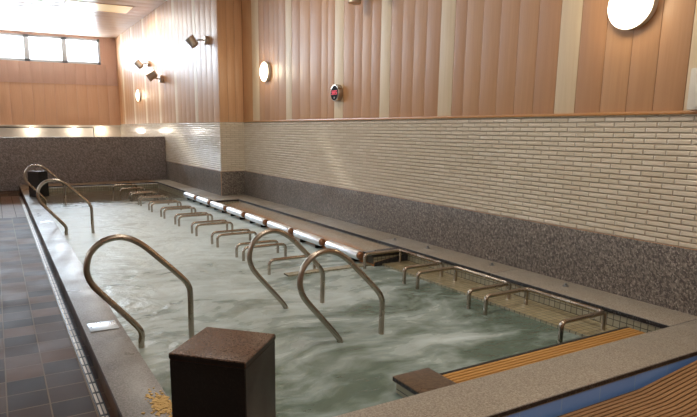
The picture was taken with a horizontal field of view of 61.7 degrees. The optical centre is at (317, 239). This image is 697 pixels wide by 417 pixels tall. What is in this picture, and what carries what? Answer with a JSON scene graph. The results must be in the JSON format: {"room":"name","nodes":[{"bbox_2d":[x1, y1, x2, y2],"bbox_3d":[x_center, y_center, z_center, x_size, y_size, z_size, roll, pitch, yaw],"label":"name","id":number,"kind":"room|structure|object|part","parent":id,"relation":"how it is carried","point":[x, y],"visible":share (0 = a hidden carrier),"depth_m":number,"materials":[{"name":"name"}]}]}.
{"room":"indoor spa pool","nodes":[
{"label":"indoor spa pool","id":0,"kind":"room"},
{"bbox_2d":[0,30,120,136],"bbox_3d":[-11.278,-4.083,17.330,10.528,4.381,0.260,-6,12,-28],"label":"wall","id":1,"kind":"structure","parent":0,"point":[21,103],"depth_m":18.75,"materials":[{"name":"brown wood"}]},
{"bbox_2d":[0,32,26,60],"bbox_3d":[-9.567,-5.939,17.886,1.086,0.806,0.117,-6,12,-28],"label":"window","id":2,"kind":"structure","parent":1,"relation":"in","point":[1,33],"depth_m":17.99,"materials":[{"name":"metal"}]},
{"bbox_2d":[25,34,64,62],"bbox_3d":[-8.614,-6.034,18.398,1.086,0.806,0.117,-6,12,-28],"label":"window","id":3,"kind":"structure","parent":1,"relation":"in","point":[26,35],"depth_m":18.35,"materials":[{"name":"metal"}]},
{"bbox_2d":[0,127,93,136],"bbox_3d":[-11.251,-3.111,17.363,8.645,0.510,0.034,-6,12,-28],"label":"strip","id":4,"kind":"object","parent":1,"relation":"attached to","point":[4,131],"visible":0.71,"depth_m":18.70,"materials":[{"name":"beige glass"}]},
{"bbox_2d":[29,128,34,133],"bbox_3d":[-9.061,-3.463,18.447,0.195,0.195,0.100,-6,12,-28],"label":"lamp","id":5,"kind":"object","parent":4,"relation":"attached to","point":[31,130],"visible":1,"depth_m":18.42,"materials":[{"name":"white glass"}]},
{"bbox_3d":[-11.251,-3.111,17.363,8.645,0.510,0.034,-6,12,-28],"label":"frame","id":6,"kind":"part","parent":4,"relation":"part of","materials":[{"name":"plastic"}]},
{"bbox_2d":[71,128,76,133],"bbox_3d":[-7.966,-3.573,19.037,0.195,0.195,0.100,-6,12,-28],"label":"lamp","id":7,"kind":"object","parent":4,"relation":"attached to","point":[73,130],"visible":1,"depth_m":19.00,"materials":[{"name":"white plastic"}]},
{"bbox_2d":[0,81,117,85],"bbox_3d":[-11.222,-4.728,17.091,10.283,0.023,0.042,-6,12,-28],"label":"trim","id":8,"kind":"structure","parent":1,"relation":"attached to","point":[0,81],"depth_m":18.63,"materials":[{"name":"brown wood"}]},
{"bbox_2d":[0,125,120,125],"bbox_3d":[-11.180,-3.406,17.260,10.283,0.031,0.182,-6,12,-28],"label":"trim","id":9,"kind":"structure","parent":1,"relation":"attached to","point":[0,125],"depth_m":18.72,"materials":[{"name":"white wood"}]},
{"bbox_2d":[63,37,100,64],"bbox_3d":[-7.662,-6.130,18.911,1.086,0.806,0.117,-6,12,-28],"label":"window","id":10,"kind":"structure","parent":1,"relation":"in","point":[64,38],"depth_m":18.86,"materials":[{"name":"metal"}]},
{"bbox_2d":[0,137,165,190],"bbox_3d":[-8.409,-1.579,12.441,10.273,1.201,0.130,-6,12,-28],"label":"wall partition","id":11,"kind":"structure","parent":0,"point":[71,159],"depth_m":13.87,"materials":[{"name":"stone"}]},
{"bbox_2d":[0,0,166,37],"bbox_3d":[-4.923,-4.178,6.007,11.160,0.130,25.961,-6,12,-28],"label":"ceiling","id":12,"kind":"structure","parent":0,"point":[37,16],"depth_m":15.49,"materials":[{"name":"white paint"}]},
{"bbox_2d":[61,0,134,13],"bbox_3d":[-5.381,-5.694,14.236,1.573,0.009,0.988,-6,12,-28],"label":"recessed light","id":13,"kind":"object","parent":12,"relation":"in","point":[70,4],"visible":1,"depth_m":14.24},
{"bbox_2d":[115,0,221,195],"bbox_3d":[-4.221,-3.693,15.322,0.166,4.342,10.106,-6,12,-28],"label":"wall","id":14,"kind":"structure","parent":0,"point":[184,109],"depth_m":13.33,"materials":[{"name":"brown wood"}]},
{"bbox_2d":[136,90,140,100],"bbox_3d":[-5.164,-4.152,16.726,0.101,0.324,0.324,-6,12,-28],"label":"wall lamp","id":15,"kind":"object","parent":14,"relation":"attached to","point":[138,92],"visible":1,"depth_m":16.62,"materials":[{"name":"white glass"}]},
{"bbox_2d":[134,59,150,68],"bbox_3d":[-4.632,-4.644,15.379,0.433,0.239,0.182,-1,11,-5],"label":"spotlight","id":16,"kind":"object","parent":14,"relation":"attached to","point":[137,63],"visible":1,"depth_m":15.32,"materials":[{"name":"brown metal"}]},
{"bbox_2d":[145,70,163,82],"bbox_3d":[-4.019,-4.019,14.278,0.428,0.308,0.269,-6,12,-28],"label":"spotlight","id":17,"kind":"object","parent":14,"relation":"attached to","point":[151,75],"visible":1,"depth_m":14.18,"materials":[{"name":"brown metal"}]},
{"bbox_2d":[185,35,208,47],"bbox_3d":[-2.319,-3.827,11.216,0.464,0.250,0.192,-1,11,-5],"label":"spotlight","id":18,"kind":"object","parent":14,"relation":"attached to","point":[190,40],"visible":1,"depth_m":11.15,"materials":[{"name":"brown metal"}]},
{"bbox_2d":[216,0,244,195],"bbox_3d":[-1.617,-2.881,11.154,0.651,4.342,0.166,-6,12,-28],"label":"wall","id":19,"kind":"structure","parent":0,"point":[229,12],"depth_m":11.08,"materials":[{"name":"brown wood"}]},
{"bbox_2d":[0,190,637,416],"bbox_3d":[-4.906,0.198,6.791,10.770,0.130,25.441,-6,12,-28],"label":"floor","id":20,"kind":"structure","parent":0,"point":[42,375],"depth_m":3.97,"materials":[{"name":"tile"}]},
{"bbox_2d":[19,197,109,416],"bbox_3d":[-3.306,0.108,6.934,0.047,0.005,11.960,-6,12,-28],"label":"channel","id":21,"kind":"object","parent":20,"relation":"on","point":[102,410],"visible":1,"depth_m":4.01,"materials":[{"name":"white metal"}]},
{"bbox_2d":[49,183,660,332],"bbox_3d":[-1.967,0.197,8.483,3.380,0.941,12.298,-6,12,-28],"label":"basin","id":22,"kind":"object","parent":20,"relation":"in","point":[613,320],"visible":0.12,"depth_m":5.36,"materials":[{"name":"tile"}]},
{"bbox_2d":[23,164,66,205],"bbox_3d":[-5.046,-0.644,10.876,0.725,1.539,0.103,-6,12,-28],"label":"handrail","id":23,"kind":"object","parent":22,"relation":"on","point":[33,165],"visible":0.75,"depth_m":10.76,"materials":[{"name":"metal"}]},
{"bbox_2d":[36,178,94,234],"bbox_3d":[-3.405,-0.077,7.960,0.725,1.539,0.103,-6,12,-28],"label":"handrail","id":24,"kind":"object","parent":22,"relation":"on","point":[41,184],"visible":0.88,"depth_m":7.84,"materials":[{"name":"metal"}]},
{"bbox_2d":[83,234,193,347],"bbox_3d":[-1.157,0.706,3.931,0.725,1.539,0.103,-6,12,-28],"label":"handrail","id":25,"kind":"object","parent":22,"relation":"on","point":[86,267],"visible":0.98,"depth_m":3.81,"materials":[{"name":"metal"}]},
{"bbox_2d":[247,228,324,308],"bbox_3d":[-0.236,0.598,4.801,0.725,1.429,0.103,-6,12,-28],"label":"handrail","id":26,"kind":"object","parent":22,"relation":"on","point":[258,236],"visible":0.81,"depth_m":4.66,"materials":[{"name":"metal"}]},
{"bbox_2d":[40,188,581,416],"bbox_3d":[-1.968,-0.147,8.416,3.242,0.014,12.168,-6,12,-28],"label":"water","id":27,"kind":"object","parent":22,"relation":"in","point":[431,326],"visible":0.64,"depth_m":4.76,"materials":[{"name":"green liquid"}]},
{"bbox_2d":[113,184,136,191],"bbox_3d":[-4.451,-1.087,13.446,0.594,0.400,0.078,-6,12,-28],"label":"bar","id":28,"kind":"object","parent":27,"relation":"in","point":[120,184],"visible":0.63,"depth_m":13.40,"materials":[{"name":"metal"}]},
{"bbox_2d":[120,187,144,195],"bbox_3d":[-4.035,-0.941,12.700,0.594,0.400,0.078,-6,12,-28],"label":"bar","id":29,"kind":"object","parent":27,"relation":"in","point":[137,187],"visible":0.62,"depth_m":12.63,"materials":[{"name":"metal"}]},
{"bbox_2d":[128,191,155,199],"bbox_3d":[-3.615,-0.805,12.001,0.594,0.400,0.078,-6,12,-28],"label":"bar","id":30,"kind":"object","parent":27,"relation":"in","point":[137,191],"visible":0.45,"depth_m":11.93,"materials":[{"name":"metal"}]},
{"bbox_2d":[131,192,157,200],"bbox_3d":[-3.514,-0.770,11.820,0.594,0.400,0.078,-6,12,-28],"label":"bar","id":31,"kind":"object","parent":27,"relation":"in","point":[139,192],"visible":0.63,"depth_m":11.78,"materials":[{"name":"metal"}]},
{"bbox_2d":[138,195,165,204],"bbox_3d":[-3.199,-0.660,11.255,0.594,0.400,0.078,-6,12,-28],"label":"bar","id":32,"kind":"object","parent":27,"relation":"in","point":[153,195],"visible":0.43,"depth_m":11.18,"materials":[{"name":"metal"}]},
{"bbox_2d":[140,196,168,205],"bbox_3d":[-3.098,-0.625,11.073,0.594,0.400,0.078,-6,12,-28],"label":"bar","id":33,"kind":"object","parent":27,"relation":"in","point":[158,196],"visible":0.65,"depth_m":10.99,"materials":[{"name":"metal"}]},
{"bbox_2d":[148,200,178,209],"bbox_3d":[-2.783,-0.515,10.508,0.594,0.400,0.078,-6,12,-28],"label":"bar","id":34,"kind":"object","parent":27,"relation":"in","point":[162,200],"visible":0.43,"depth_m":10.44,"materials":[{"name":"metal"}]},
{"bbox_2d":[151,201,181,211],"bbox_3d":[-2.681,-0.480,10.327,0.594,0.400,0.078,-6,12,-28],"label":"bar","id":35,"kind":"object","parent":27,"relation":"in","point":[179,202],"visible":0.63,"depth_m":10.26,"materials":[{"name":"metal"}]},
{"bbox_2d":[160,205,192,216],"bbox_3d":[-2.366,-0.370,9.761,0.594,0.400,0.078,-6,12,-28],"label":"bar","id":36,"kind":"object","parent":27,"relation":"in","point":[162,208],"visible":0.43,"depth_m":9.69,"materials":[{"name":"metal"}]},
{"bbox_2d":[163,207,195,218],"bbox_3d":[-2.265,-0.335,9.580,0.594,0.400,0.078,-6,12,-28],"label":"bar","id":37,"kind":"object","parent":27,"relation":"in","point":[194,208],"visible":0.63,"depth_m":9.51,"materials":[{"name":"metal"}]},
{"bbox_2d":[174,212,208,224],"bbox_3d":[-1.950,-0.225,9.015,0.594,0.400,0.078,-6,12,-28],"label":"bar","id":38,"kind":"object","parent":27,"relation":"in","point":[194,213],"visible":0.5,"depth_m":8.95,"materials":[{"name":"metal"}]},
{"bbox_2d":[178,214,212,225],"bbox_3d":[-1.849,-0.190,8.834,0.594,0.400,0.078,-6,12,-28],"label":"bar","id":39,"kind":"object","parent":27,"relation":"in","point":[195,215],"visible":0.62,"depth_m":8.77,"materials":[{"name":"metal"}]},
{"bbox_2d":[191,219,227,233],"bbox_3d":[-1.533,-0.080,8.268,0.594,0.400,0.078,-6,12,-28],"label":"bar","id":40,"kind":"object","parent":27,"relation":"in","point":[222,220],"visible":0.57,"depth_m":8.21,"materials":[{"name":"metal"}]},
{"bbox_2d":[195,222,232,235],"bbox_3d":[-1.432,-0.044,8.087,0.594,0.400,0.078,-6,12,-28],"label":"bar","id":41,"kind":"object","parent":27,"relation":"in","point":[215,223],"visible":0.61,"depth_m":8.01,"materials":[{"name":"metal"}]},
{"bbox_2d":[211,229,250,243],"bbox_3d":[-1.117,0.066,7.522,0.594,0.400,0.078,-6,12,-28],"label":"bar","id":42,"kind":"object","parent":27,"relation":"in","point":[235,230],"visible":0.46,"depth_m":7.46,"materials":[{"name":"metal"}]},
{"bbox_2d":[216,231,256,247],"bbox_3d":[-1.016,0.101,7.340,0.594,0.400,0.078,-6,12,-28],"label":"bar","id":43,"kind":"object","parent":27,"relation":"in","point":[247,232],"visible":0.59,"depth_m":7.26,"materials":[{"name":"metal"}]},
{"bbox_2d":[235,240,278,257],"bbox_3d":[-0.701,0.211,6.775,0.594,0.400,0.078,-6,12,-28],"label":"bar","id":44,"kind":"object","parent":27,"relation":"in","point":[265,241],"visible":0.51,"depth_m":6.74,"materials":[{"name":"metal"}]},
{"bbox_2d":[242,243,286,260],"bbox_3d":[-0.599,0.246,6.594,0.594,0.400,0.078,-6,12,-28],"label":"bar","id":45,"kind":"object","parent":27,"relation":"in","point":[273,244],"visible":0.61,"depth_m":6.56,"materials":[{"name":"metal"}]},
{"bbox_2d":[268,255,315,274],"bbox_3d":[-0.264,0.363,5.993,0.594,0.400,0.078,-6,12,-28],"label":"bar","id":46,"kind":"object","parent":27,"relation":"in","point":[299,256],"visible":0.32,"depth_m":5.90,"materials":[{"name":"metal"}]},
{"bbox_2d":[219,202,407,266],"bbox_3d":[-0.426,0.158,8.573,0.443,0.864,5.083,-6,12,-28],"label":"bench","id":47,"kind":"object","parent":22,"relation":"on","point":[327,234],"visible":0.21,"depth_m":7.80,"materials":[{"name":"brown stone"}]},
{"bbox_2d":[226,206,245,219],"bbox_3d":[-1.331,-0.430,9.541,0.120,0.165,0.737,-6,12,-28],"label":"roller","id":48,"kind":"object","parent":47,"relation":"attached to","point":[234,212],"visible":0.84,"depth_m":9.42,"materials":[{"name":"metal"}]},
{"bbox_2d":[245,213,267,226],"bbox_3d":[-0.922,-0.287,8.808,0.120,0.165,0.737,-6,12,-28],"label":"roller","id":49,"kind":"object","parent":47,"relation":"attached to","point":[253,218],"visible":0.86,"depth_m":8.70,"materials":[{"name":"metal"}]},
{"bbox_2d":[267,220,293,234],"bbox_3d":[-0.513,-0.145,8.075,0.120,0.165,0.737,-6,12,-28],"label":"roller","id":50,"kind":"object","parent":47,"relation":"attached to","point":[271,224],"visible":0.63,"depth_m":7.98,"materials":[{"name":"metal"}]},
{"bbox_2d":[293,229,325,247],"bbox_3d":[-0.104,-0.002,7.342,0.120,0.165,0.737,-6,12,-28],"label":"roller","id":51,"kind":"object","parent":47,"relation":"attached to","point":[303,236],"visible":0.96,"depth_m":7.24,"materials":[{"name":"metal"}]},
{"bbox_2d":[325,240,363,261],"bbox_3d":[0.305,0.140,6.609,0.120,0.165,0.737,-6,12,-28],"label":"roller","id":52,"kind":"object","parent":47,"relation":"attached to","point":[356,255],"visible":0.8,"depth_m":6.46,"materials":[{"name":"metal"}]},
{"bbox_2d":[363,247,406,263],"bbox_3d":[0.733,0.173,6.373,0.462,0.114,0.187,-6,12,-28],"label":"bench end slab","id":53,"kind":"object","parent":47,"relation":"on","point":[371,259],"visible":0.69,"depth_m":6.29,"materials":[{"name":"tile"}]},
{"bbox_2d":[297,248,384,342],"bbox_3d":[0.182,0.744,4.051,0.725,1.429,0.103,-6,12,-28],"label":"handrail","id":54,"kind":"object","parent":22,"relation":"on","point":[310,258],"visible":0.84,"depth_m":3.92,"materials":[{"name":"metal"}]},
{"bbox_2d":[19,179,696,416],"bbox_3d":[-1.982,-0.312,8.557,3.852,0.036,13.156,-6,12,-28],"label":"pool coping","id":55,"kind":"object","parent":22,"relation":"on","point":[126,374],"visible":0.84,"depth_m":3.48,"materials":[{"name":"stone"}]},
{"bbox_2d":[27,171,48,196],"bbox_3d":[-5.308,-1.067,11.054,0.248,0.481,0.248,3,11,16],"label":"stone pedestal","id":56,"kind":"object","parent":55,"relation":"on","point":[35,178],"visible":0.82,"depth_m":10.96,"materials":[{"name":"black stone"}]},
{"bbox_2d":[20,189,120,416],"bbox_3d":[-3.598,-0.090,7.707,0.164,0.099,13.143,-6,12,-28],"label":"trim","id":57,"kind":"structure","parent":55,"relation":"attached to","point":[97,369],"depth_m":3.92,"materials":[{"name":"metal"}]},
{"bbox_2d":[87,320,118,332],"bbox_3d":[-1.428,0.571,3.867,0.177,0.007,0.182,-6,12,-28],"label":"cover plate","id":58,"kind":"object","parent":55,"relation":"on","point":[105,325],"visible":1,"depth_m":3.85,"materials":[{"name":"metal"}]},
{"bbox_2d":[141,387,171,416],"bbox_3d":[-0.777,0.783,2.783,0.160,0.005,0.365,-6,12,-28],"label":"crust","id":59,"kind":"object","parent":55,"relation":"on","point":[160,402],"visible":0.94,"depth_m":2.78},
{"bbox_2d":[183,192,196,201],"bbox_3d":[-2.558,-0.858,11.741,0.120,0.165,0.737,-6,12,-28],"label":"roller","id":60,"kind":"object","parent":55,"relation":"attached to","point":[189,196],"visible":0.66,"depth_m":11.63,"materials":[{"name":"plastic"}]},
{"bbox_2d":[196,196,210,206],"bbox_3d":[-2.149,-0.715,11.008,0.120,0.165,0.737,-6,12,-28],"label":"roller","id":61,"kind":"object","parent":55,"relation":"attached to","point":[201,200],"visible":0.73,"depth_m":10.89,"materials":[{"name":"plastic"}]},
{"bbox_2d":[210,201,227,212],"bbox_3d":[-1.740,-0.572,10.274,0.120,0.165,0.737,-6,12,-28],"label":"roller","id":62,"kind":"object","parent":55,"relation":"attached to","point":[216,205],"visible":0.78,"depth_m":10.16,"materials":[{"name":"plastic"}]},
{"bbox_2d":[169,327,275,416],"bbox_3d":[-0.346,0.635,2.195,0.294,0.520,0.294,3,11,16],"label":"stone pedestal","id":63,"kind":"object","parent":55,"relation":"on","point":[216,372],"visible":1,"depth_m":2.05,"materials":[{"name":"black stone"}]},
{"bbox_2d":[505,356,696,416],"bbox_3d":[1.115,0.826,3.031,3.836,0.099,0.263,-6,12,-28],"label":"trim","id":64,"kind":"structure","parent":55,"relation":"attached to","point":[580,400],"depth_m":3.09,"materials":[{"name":"blue tile"}]},
{"bbox_2d":[393,368,456,397],"bbox_3d":[0.604,1.194,3.238,0.254,0.855,0.330,-6,12,-28],"label":"stone block","id":65,"kind":"object","parent":22,"relation":"on","point":[408,384],"visible":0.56,"depth_m":3.18,"materials":[{"name":"stone"}]},
{"bbox_2d":[284,260,617,336],"bbox_3d":[1.014,0.899,4.983,1.438,0.777,3.042,-6,12,-28],"label":"bench","id":66,"kind":"object","parent":22,"relation":"in","point":[546,314],"visible":0.12,"depth_m":4.91,"materials":[{"name":"tile"}]},
{"bbox_2d":[363,249,443,283],"bbox_3d":[0.855,0.372,5.943,0.490,0.408,0.718,-6,12,-28],"label":"rail","id":67,"kind":"object","parent":66,"relation":"on","point":[435,262],"visible":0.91,"depth_m":5.95,"materials":[{"name":"metal"}]},
{"bbox_3d":[0.891,0.180,6.322,0.031,0.127,0.031,-6,12,-28],"label":"post","id":68,"kind":"part","parent":67,"relation":"part of","materials":[{"name":"metal"}]},
{"bbox_2d":[415,266,511,308],"bbox_3d":[1.276,0.519,5.188,0.490,0.408,0.704,-6,12,-28],"label":"rail","id":69,"kind":"object","parent":66,"relation":"on","point":[502,283],"visible":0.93,"depth_m":5.18,"materials":[{"name":"metal"}]},
{"bbox_3d":[1.316,0.328,5.561,0.031,0.127,0.031,-6,12,-28],"label":"post","id":70,"kind":"part","parent":69,"relation":"part of","materials":[{"name":"metal"}]},
{"bbox_3d":[1.637,0.440,4.984,0.031,0.127,0.031,-6,12,-28],"label":"post","id":71,"kind":"part","parent":69,"relation":"part of","materials":[{"name":"metal"}]},
{"bbox_2d":[483,287,606,343],"bbox_3d":[1.698,0.666,4.432,0.490,0.408,0.744,-6,12,-28],"label":"rail","id":72,"kind":"object","parent":66,"relation":"on","point":[597,312],"visible":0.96,"depth_m":4.40,"materials":[{"name":"metal"}]},
{"bbox_3d":[1.728,0.471,4.822,0.031,0.127,0.031,-6,12,-28],"label":"post","id":73,"kind":"part","parent":72,"relation":"part of","materials":[{"name":"metal"}]},
{"bbox_3d":[2.068,0.590,4.212,0.031,0.127,0.031,-6,12,-28],"label":"post","id":74,"kind":"part","parent":72,"relation":"part of","materials":[{"name":"metal"}]},
{"bbox_2d":[440,326,643,382],"bbox_3d":[1.488,1.119,3.676,1.720,0.842,0.252,-6,12,-28],"label":"step","id":75,"kind":"structure","parent":22,"relation":"in","point":[479,370],"depth_m":3.58,"materials":[{"name":"brown wood"}]},
{"bbox_2d":[559,360,696,416],"bbox_3d":[1.913,0.876,2.612,2.808,0.164,1.199,-6,12,-28],"label":"mat","id":76,"kind":"object","parent":20,"relation":"on","point":[674,394],"visible":1,"depth_m":3.06,"materials":[{"name":"brown wood"}]},
{"bbox_2d":[241,0,696,315],"bbox_3d":[2.352,-1.592,4.527,0.172,4.342,15.510,-6,12,-28],"label":"wall","id":77,"kind":"structure","parent":0,"point":[608,203],"depth_m":5.68,"materials":[{"name":"brown wood"}]},
{"bbox_2d":[260,62,270,81],"bbox_3d":[-0.928,-2.924,10.117,0.101,0.332,0.332,-6,12,-28],"label":"wall lamp","id":78,"kind":"object","parent":77,"relation":"attached to","point":[265,69],"visible":1,"depth_m":10.03,"materials":[{"name":"white glass"}]},
{"bbox_2d":[330,84,342,100],"bbox_3d":[0.259,-2.045,8.096,0.082,0.229,0.229,-6,12,-28],"label":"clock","id":79,"kind":"object","parent":77,"relation":"attached to","point":[336,93],"visible":1,"depth_m":8.04,"materials":[{"name":"metal"}]},
{"bbox_2d":[348,0,360,4],"bbox_3d":[0.616,-3.070,7.085,0.230,0.287,0.686,-6,12,-28],"label":"spotlight","id":80,"kind":"object","parent":77,"relation":"attached to","point":[353,2],"visible":1,"depth_m":7.28,"materials":[{"name":"brown metal"}]},
{"bbox_2d":[243,110,696,121],"bbox_3d":[2.246,-1.011,4.679,0.031,0.023,15.340,-6,12,-28],"label":"trim","id":81,"kind":"structure","parent":77,"relation":"attached to","point":[690,111],"depth_m":5.32,"materials":[{"name":"brown wood"}]},
{"bbox_2d":[608,0,658,29],"bbox_3d":[2.317,-1.748,4.307,0.101,0.365,0.365,-6,12,-28],"label":"wall lamp","id":82,"kind":"object","parent":77,"relation":"attached to","point":[623,14],"visible":1,"depth_m":4.28,"materials":[{"name":"white glass"}]},
{"bbox_2d":[687,68,696,109],"bbox_3d":[2.643,-1.031,3.872,0.068,0.318,0.315,-6,12,-28],"label":"control box","id":83,"kind":"object","parent":77,"relation":"attached to","point":[692,94],"visible":1,"depth_m":3.97,"materials":[{"name":"white plastic"}]}
]}

